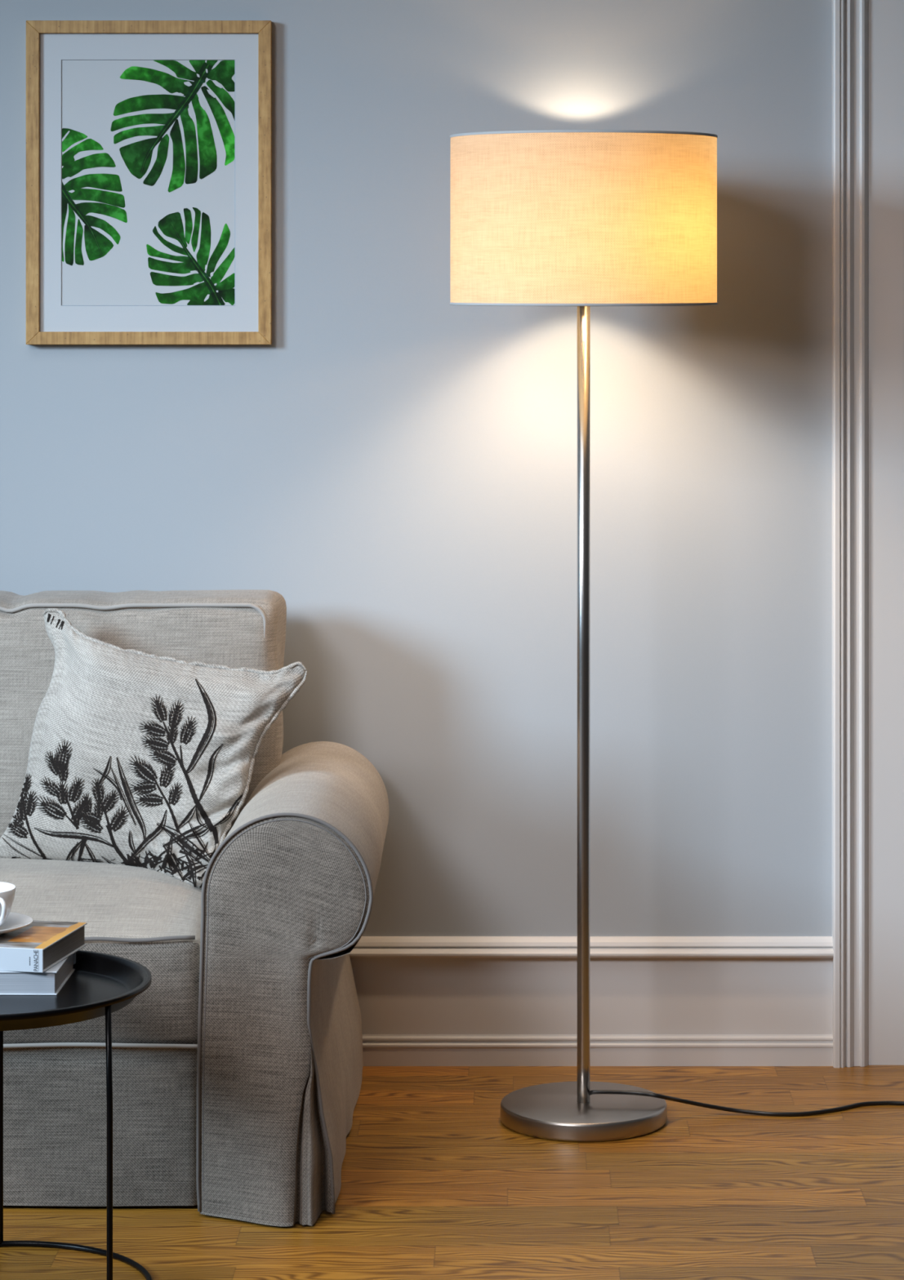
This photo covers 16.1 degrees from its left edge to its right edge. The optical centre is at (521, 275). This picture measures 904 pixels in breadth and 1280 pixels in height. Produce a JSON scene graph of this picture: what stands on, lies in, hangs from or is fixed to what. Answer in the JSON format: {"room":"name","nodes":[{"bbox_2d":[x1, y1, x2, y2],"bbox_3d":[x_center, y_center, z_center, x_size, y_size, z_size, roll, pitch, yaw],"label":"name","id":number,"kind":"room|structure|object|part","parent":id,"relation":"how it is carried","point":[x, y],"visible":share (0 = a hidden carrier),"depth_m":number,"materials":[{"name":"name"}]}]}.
{"room":"living room","nodes":[
{"label":"living room","id":0,"kind":"room"},
{"bbox_2d":[0,0,831,936],"bbox_3d":[-0.750,0.075,5.992,4.900,2.750,0.215,0,0,0],"label":"wall","id":1,"kind":"structure","parent":0,"point":[397,464],"depth_m":5.88,"materials":[{"name":"grey paint"}]},
{"bbox_2d":[26,20,271,344],"bbox_3d":[-0.684,-0.170,5.873,0.449,0.594,0.021,0,0,0],"label":"framed picture","id":2,"kind":"object","parent":1,"relation":"attached to","point":[148,143],"visible":1,"depth_m":5.87,"materials":[{"name":"brown wood"}]},
{"bbox_3d":[-0.896,-0.170,5.873,0.024,0.593,0.021,0,0,0],"label":"frame rail","id":3,"kind":"part","parent":2,"relation":"part of","materials":[{"name":"brown wood"}]},
{"bbox_2d":[62,60,234,305],"bbox_3d":[-0.685,-0.170,5.873,0.318,0.450,0.001,0,0,0],"label":"print","id":4,"kind":"object","parent":2,"relation":"attached to","point":[148,146],"depth_m":5.87,"materials":[{"name":"paper"}]},
{"bbox_3d":[-0.684,0.116,5.873,0.448,0.023,0.021,0,0,0],"label":"frame rail","id":5,"kind":"part","parent":2,"relation":"part of","materials":[{"name":"brown wood"}]},
{"bbox_3d":[-0.684,-0.455,5.873,0.448,0.023,0.021,0,0,0],"label":"frame rail","id":6,"kind":"part","parent":2,"relation":"part of","materials":[{"name":"brown wood"}]},
{"bbox_3d":[-0.471,-0.170,5.873,0.024,0.593,0.021,0,0,0],"label":"frame rail","id":7,"kind":"part","parent":2,"relation":"part of","materials":[{"name":"brown wood"}]},
{"bbox_2d":[348,936,833,1066],"bbox_3d":[-1.313,1.333,5.870,3.773,0.234,0.030,0,0,0],"label":"baseboard","id":8,"kind":"structure","parent":1,"relation":"attached to","point":[424,1001],"depth_m":5.88,"materials":[{"name":"white wood"}]},
{"bbox_2d":[831,0,868,1067],"bbox_3d":[0.604,0.150,5.869,0.067,2.600,0.032,0,0,0],"label":"trim","id":9,"kind":"structure","parent":1,"relation":"attached to","point":[850,18],"depth_m":5.86,"materials":[{"name":"white wood"}]},
{"bbox_2d":[868,0,903,1065],"bbox_3d":[1.111,0.150,5.880,0.950,2.600,0.011,0,0,0],"label":"door","id":10,"kind":"structure","parent":1,"relation":"in","point":[886,17],"depth_m":5.87,"materials":[{"name":"white wood"}]},
{"bbox_2d":[0,1065,903,1279],"bbox_3d":[-0.750,1.475,3.650,4.900,0.050,4.900,0,0,0],"label":"floor","id":11,"kind":"structure","parent":0,"point":[435,1186],"depth_m":5.00,"materials":[{"name":"brown wood"}]},
{"bbox_2d":[0,950,152,1279],"bbox_3d":[-0.751,1.226,4.556,0.450,0.447,0.450,0,0,0],"label":"side table","id":12,"kind":"object","parent":11,"relation":"on","point":[100,984],"visible":0.87,"depth_m":4.55,"materials":[{"name":"black metal"}]},
{"bbox_3d":[-0.777,1.228,4.773,0.009,0.436,0.011,0,0,-15],"label":"leg","id":13,"kind":"part","parent":12,"relation":"part of","materials":[{"name":"black metal"}]},
{"bbox_2d":[0,952,75,995],"bbox_3d":[-0.791,1.010,4.654,0.260,0.034,0.174,0,0,1],"label":"book","id":14,"kind":"object","parent":12,"relation":"on","point":[50,982],"visible":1,"depth_m":4.57,"materials":[{"name":"white paper"}]},
{"bbox_2d":[0,920,87,973],"bbox_3d":[-0.795,0.977,4.677,0.270,0.034,0.192,0,0,11],"label":"book","id":15,"kind":"object","parent":14,"relation":"on","point":[38,946],"visible":1,"depth_m":4.62,"materials":[{"name":"white paper"}]},
{"bbox_2d":[0,911,33,934],"bbox_3d":[-0.789,0.951,4.668,0.152,0.017,0.152,0,0,0],"label":"saucer","id":16,"kind":"object","parent":15,"relation":"on","point":[15,921],"visible":0.92,"depth_m":4.69,"materials":[{"name":"white ceramic"}]},
{"bbox_2d":[0,881,15,925],"bbox_3d":[-0.789,0.925,4.664,0.101,0.062,0.109,0,0,0],"label":"coffee cup","id":17,"kind":"object","parent":16,"relation":"on","point":[7,891],"visible":1,"depth_m":4.65,"materials":[{"name":"white ceramic"}]},
{"bbox_3d":[-0.755,0.921,4.625,0.007,0.044,0.038,0,0,-38],"label":"handle","id":18,"kind":"part","parent":17,"relation":"part of","materials":[{"name":"white ceramic"}]},
{"bbox_2d":[0,950,151,1031],"bbox_3d":[-0.751,1.017,4.556,0.445,0.028,0.445,0,0,0],"label":"tray","id":19,"kind":"object","parent":12,"relation":"on","point":[100,984],"depth_m":4.54,"materials":[{"name":"black metal"}]},
{"bbox_3d":[-0.571,1.228,4.430,0.012,0.436,0.009,0,0,35],"label":"leg","id":20,"kind":"part","parent":12,"relation":"part of","materials":[{"name":"black metal"}]},
{"bbox_2d":[0,589,389,1226],"bbox_3d":[-1.085,1.005,5.351,1.712,0.883,0.974,0,0,0],"label":"sofa","id":21,"kind":"object","parent":11,"relation":"on","point":[237,1071],"visible":0.81,"depth_m":4.97,"materials":[{"name":"fabric"}]},
{"bbox_2d":[0,857,201,1044],"bbox_3d":[-0.790,1.097,5.310,0.586,0.213,0.700,0,0,0],"label":"seat cushion","id":22,"kind":"object","parent":21,"relation":"on","point":[150,918],"depth_m":5.02,"materials":[{"name":"fabric"}]},
{"bbox_2d":[0,589,286,837],"bbox_3d":[-0.750,0.787,5.667,0.659,0.447,0.261,0,0,0],"label":"cushion","id":23,"kind":"object","parent":21,"relation":"on","point":[233,628],"depth_m":5.58,"materials":[{"name":"fabric"}]},
{"bbox_2d":[0,608,306,888],"bbox_3d":[-0.650,0.793,5.388,0.554,0.441,0.177,0,0,15],"label":"throw pillow","id":24,"kind":"object","parent":21,"relation":"on","point":[137,758],"visible":0.98,"depth_m":5.37,"materials":[{"name":"fabric"}]},
{"bbox_3d":[-0.365,1.138,4.899,0.267,0.615,0.070,0,0,0],"label":"arm panel","id":25,"kind":"part","parent":21,"relation":"part of","materials":[{"name":"fabric"}]},
{"bbox_3d":[-0.365,1.137,5.383,0.266,0.611,0.905,0,0,0],"label":"arm","id":26,"kind":"part","parent":21,"relation":"part of","materials":[{"name":"fabric"}]},
{"bbox_2d":[449,129,903,1142],"bbox_3d":[0.375,0.605,5.490,0.996,1.689,0.458,0,0,0],"label":"floor lamp","id":27,"kind":"object","parent":11,"relation":"on","point":[582,219],"visible":1,"depth_m":5.32,"materials":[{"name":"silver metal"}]},
{"bbox_3d":[0.106,-0.094,5.490,0.457,0.288,0.457,0,0,0],"label":"lamp shade","id":28,"kind":"part","parent":27,"relation":"part of","materials":[{"name":"white fabric"}]},
{"bbox_3d":[0.491,1.422,5.538,0.763,0.056,0.073,0,0,-8],"label":"power cord","id":29,"kind":"part","parent":27,"relation":"part of","materials":[{"name":"black rubber"}]}
]}

